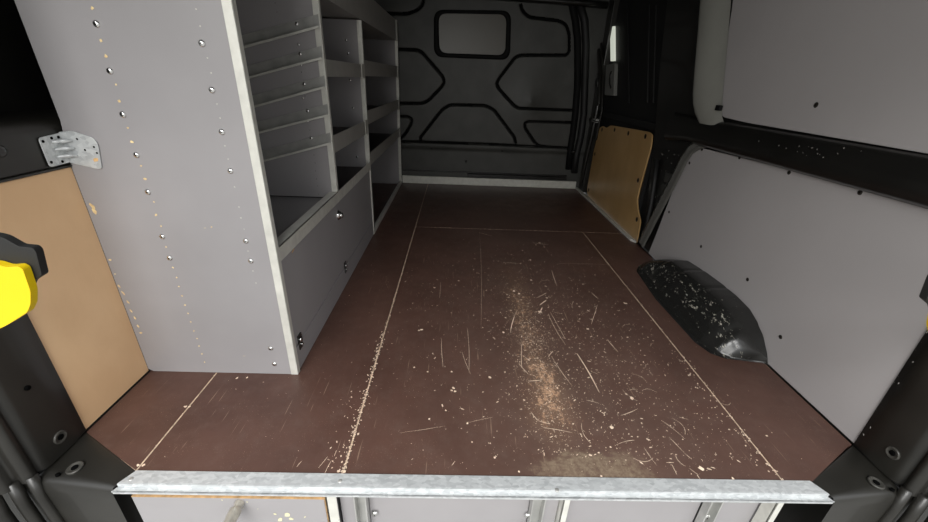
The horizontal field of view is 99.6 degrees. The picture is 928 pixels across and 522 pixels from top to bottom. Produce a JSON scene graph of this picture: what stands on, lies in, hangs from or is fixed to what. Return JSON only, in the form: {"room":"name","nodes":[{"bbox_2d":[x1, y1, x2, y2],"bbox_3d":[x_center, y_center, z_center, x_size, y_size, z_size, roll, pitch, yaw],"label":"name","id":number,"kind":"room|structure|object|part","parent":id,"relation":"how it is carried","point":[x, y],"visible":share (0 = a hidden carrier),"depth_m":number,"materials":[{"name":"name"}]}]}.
{"room":"vehicle interior","nodes":[
{"label":"vehicle interior","id":0,"kind":"room"},
{"bbox_2d":[0,0,149,521],"bbox_3d":[-0.907,-0.521,1.903,0.356,2.010,2.914,2,25,-2],"label":"wall","id":1,"kind":"structure","parent":0,"point":[52,469],"depth_m":0.85,"materials":[{"name":"black paint"}]},
{"bbox_2d":[0,232,48,327],"bbox_3d":[-0.746,0.021,0.533,0.423,0.170,0.064,8,25,11],"label":"cap","id":2,"kind":"object","parent":1,"relation":"attached to","point":[22,264],"visible":1,"depth_m":0.49,"materials":[{"name":"yellow plastic"}]},
{"bbox_3d":[-0.964,-0.716,1.836,0.100,0.114,2.710,2,25,-2],"label":"waist rail","id":3,"kind":"part","parent":1,"relation":"part of","materials":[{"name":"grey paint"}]},
{"bbox_2d":[39,131,101,168],"bbox_3d":[-0.864,-0.240,0.866,0.077,0.082,0.052,2,25,-2],"label":"bracket","id":4,"kind":"object","parent":1,"relation":"attached to","point":[63,147],"visible":1,"depth_m":0.88,"materials":[{"name":"silver metal"}]},
{"bbox_2d":[0,167,148,428],"bbox_3d":[-0.921,0.099,0.935,0.006,0.597,0.216,2,25,-2],"label":"panel","id":5,"kind":"object","parent":1,"relation":"attached to","point":[79,316],"visible":1,"depth_m":0.92,"materials":[{"name":"brown wood"}]},
{"bbox_2d":[87,183,851,481],"bbox_3d":[0.023,-0.072,2.125,1.933,0.021,2.722,2,25,-2],"label":"floor","id":6,"kind":"structure","parent":0,"point":[478,330],"depth_m":1.16,"materials":[{"name":"brown wood"}]},
{"bbox_2d":[14,0,401,374],"bbox_3d":[-0.691,-0.804,1.926,0.452,1.419,2.346,2,25,-2],"label":"shelving unit","id":7,"kind":"object","parent":6,"relation":"on","point":[243,144],"visible":1,"depth_m":1.03,"materials":[{"name":"grey metal"}]},
{"bbox_3d":[-0.695,-0.127,1.272,0.410,0.012,0.556,2,25,-2],"label":"shelf","id":8,"kind":"part","parent":7,"relation":"part of","materials":[{"name":"grey metal"}]},
{"bbox_3d":[-0.701,-0.369,1.791,0.410,0.012,0.590,2,25,-2],"label":"shelf","id":9,"kind":"part","parent":7,"relation":"part of","materials":[{"name":"grey metal"}]},
{"bbox_3d":[-0.502,-0.259,1.540,0.030,0.040,1.138,2,25,-2],"label":"angle rail","id":10,"kind":"part","parent":7,"relation":"part of","materials":[{"name":"metal"}]},
{"bbox_3d":[-0.675,-0.991,1.507,0.410,0.012,0.600,2,25,-2],"label":"shelf","id":11,"kind":"part","parent":7,"relation":"part of","materials":[{"name":"grey metal"}]},
{"bbox_3d":[-0.694,-0.547,1.708,0.410,0.012,0.590,2,25,-2],"label":"shelf","id":12,"kind":"part","parent":7,"relation":"part of","materials":[{"name":"grey metal"}]},
{"bbox_3d":[-0.685,-1.362,2.305,0.410,0.012,1.156,2,25,-2],"label":"shelf","id":13,"kind":"part","parent":7,"relation":"part of","materials":[{"name":"grey metal"}]},
{"bbox_3d":[-0.703,-0.948,2.498,0.410,0.012,1.156,2,25,-2],"label":"shelf","id":14,"kind":"part","parent":7,"relation":"part of","materials":[{"name":"grey metal"}]},
{"bbox_3d":[-0.710,-0.764,2.583,0.410,0.012,1.156,2,25,-2],"label":"shelf","id":15,"kind":"part","parent":7,"relation":"part of","materials":[{"name":"grey metal"}]},
{"bbox_3d":[-0.522,-0.414,2.751,0.016,0.029,1.148,2,25,-2],"label":"floor rail","id":16,"kind":"part","parent":7,"relation":"part of","materials":[{"name":"metal"}]},
{"bbox_2d":[131,494,783,521],"bbox_3d":[-0.011,0.618,1.193,1.446,0.458,0.663,2,25,-2],"label":"drawer unit","id":17,"kind":"object","parent":6,"relation":"attached to","point":[151,507],"visible":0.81,"depth_m":0.92,"materials":[{"name":"grey metal"}]},
{"bbox_3d":[-0.514,0.591,0.892,0.413,0.178,0.013,2,25,-2],"label":"drawer","id":18,"kind":"part","parent":17,"relation":"part of","materials":[{"name":"grey metal"}]},
{"bbox_3d":[-0.489,0.540,0.825,0.027,0.027,0.072,2,25,-2],"label":"knob","id":19,"kind":"part","parent":17,"relation":"part of","materials":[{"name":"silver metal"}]},
{"bbox_3d":[-0.300,0.707,0.962,0.023,0.446,0.030,2,25,-2],"label":"post","id":20,"kind":"part","parent":17,"relation":"part of","materials":[{"name":"metal"}]},
{"bbox_3d":[-0.040,0.707,0.993,0.377,0.418,0.012,2,25,-2],"label":"drawer","id":21,"kind":"part","parent":17,"relation":"part of","materials":[{"name":"grey metal"}]},
{"bbox_3d":[0.221,0.722,0.976,0.015,0.446,0.030,2,25,-2],"label":"post","id":22,"kind":"part","parent":17,"relation":"part of","materials":[{"name":"metal"}]},
{"bbox_3d":[0.394,0.720,1.005,0.328,0.418,0.012,2,25,-2],"label":"drawer","id":23,"kind":"part","parent":17,"relation":"part of","materials":[{"name":"grey metal"}]},
{"bbox_3d":[0.642,0.728,1.011,0.113,0.418,0.012,2,25,-2],"label":"drawer","id":24,"kind":"part","parent":17,"relation":"part of","materials":[{"name":"grey metal"}]},
{"bbox_3d":[0.706,0.737,0.989,0.016,0.446,0.030,2,25,-2],"label":"post","id":25,"kind":"part","parent":17,"relation":"part of","materials":[{"name":"metal"}]},
{"bbox_2d":[111,470,833,503],"bbox_3d":[0.038,0.505,0.876,1.584,0.018,0.044,2,25,-2],"label":"trim","id":26,"kind":"structure","parent":6,"relation":"attached to","point":[139,481],"depth_m":0.87,"materials":[{"name":"silver metal"}]},
{"bbox_2d":[637,259,767,364],"bbox_3d":[0.908,0.111,1.627,0.183,0.134,0.800,2,25,-2],"label":"wheel arch cover","id":27,"kind":"object","parent":6,"relation":"on","point":[712,315],"visible":1,"depth_m":1.44,"materials":[{"name":"black plastic"}]},
{"bbox_2d":[374,0,609,187],"bbox_3d":[0.036,-1.307,3.083,2.170,1.450,0.132,2,25,-2],"label":"wall","id":28,"kind":"structure","parent":0,"point":[526,114],"depth_m":3.07,"materials":[{"name":"grey metal"}]},
{"bbox_2d":[434,10,510,59],"bbox_3d":[0.063,-1.671,2.893,0.569,0.315,0.030,2,25,-2],"label":"window","id":29,"kind":"structure","parent":28,"relation":"in","point":[474,34],"depth_m":2.89,"materials":[{"name":"grey glass"}]},
{"bbox_2d":[402,175,575,188],"bbox_3d":[0.218,-0.671,3.335,1.479,0.059,0.033,2,25,-2],"label":"trim","id":30,"kind":"structure","parent":28,"relation":"attached to","point":[405,178],"depth_m":3.33,"materials":[{"name":"metal"}]},
{"bbox_3d":[0.026,-1.869,2.773,2.001,0.064,0.044,2,25,-2],"label":"header rail","id":31,"kind":"part","parent":28,"relation":"part of","materials":[{"name":"black paint"}]},
{"bbox_2d":[578,0,927,521],"bbox_3d":[0.988,-0.522,2.077,0.362,2.010,3.187,2,25,-2],"label":"wall","id":32,"kind":"structure","parent":0,"point":[882,476],"depth_m":1.13,"materials":[{"name":"black paint"}]},
{"bbox_2d":[576,188,635,242],"bbox_3d":[0.970,-0.365,2.799,0.021,0.014,1.214,2,25,-2],"label":"trim","id":33,"kind":"structure","parent":32,"relation":"attached to","point":[598,208],"depth_m":2.63,"materials":[{"name":"metal"}]},
{"bbox_2d":[585,0,666,242],"bbox_3d":[1.059,-0.998,2.513,0.058,1.450,1.330,2,25,-2],"label":"door","id":34,"kind":"structure","parent":32,"relation":"in","point":[630,96],"depth_m":2.48,"materials":[{"name":"black metal"}]},
{"bbox_3d":[1.052,-1.294,2.796,0.025,0.207,0.257,2,25,-2],"label":"handle","id":35,"kind":"part","parent":34,"relation":"part of","materials":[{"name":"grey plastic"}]},
{"bbox_3d":[1.020,-0.594,2.635,0.010,0.606,1.013,2,25,-2],"label":"lining panel","id":36,"kind":"part","parent":34,"relation":"part of","materials":[{"name":"brown wood"}]},
{"bbox_3d":[1.015,-0.176,2.829,0.080,0.250,1.450,2,25,-2],"label":"door sill","id":37,"kind":"part","parent":32,"relation":"part of","materials":[{"name":"black paint"}]},
{"bbox_3d":[1.018,-0.359,1.991,0.016,0.180,0.079,2,25,-2],"label":"latch plate","id":38,"kind":"part","parent":32,"relation":"part of","materials":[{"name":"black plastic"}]},
{"bbox_2d":[649,148,927,442],"bbox_3d":[1.016,-0.054,1.429,0.011,0.602,1.231,2,25,-2],"label":"panel","id":39,"kind":"object","parent":32,"relation":"attached to","point":[832,276],"visible":0.91,"depth_m":1.14,"materials":[{"name":"grey plastic"}]},
{"bbox_2d":[722,0,927,153],"bbox_3d":[1.044,-0.722,1.104,0.011,0.684,1.167,2,25,-2],"label":"panel","id":40,"kind":"object","parent":32,"relation":"attached to","point":[853,70],"visible":0.88,"depth_m":1.10,"materials":[{"name":"grey plastic"}]},
{"bbox_2d":[919,275,927,329],"bbox_3d":[0.851,0.068,0.576,0.463,0.170,0.060,-4,26,-13],"label":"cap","id":41,"kind":"object","parent":32,"relation":"attached to","point":[923,295],"visible":1,"depth_m":0.53,"materials":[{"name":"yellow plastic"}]}
]}

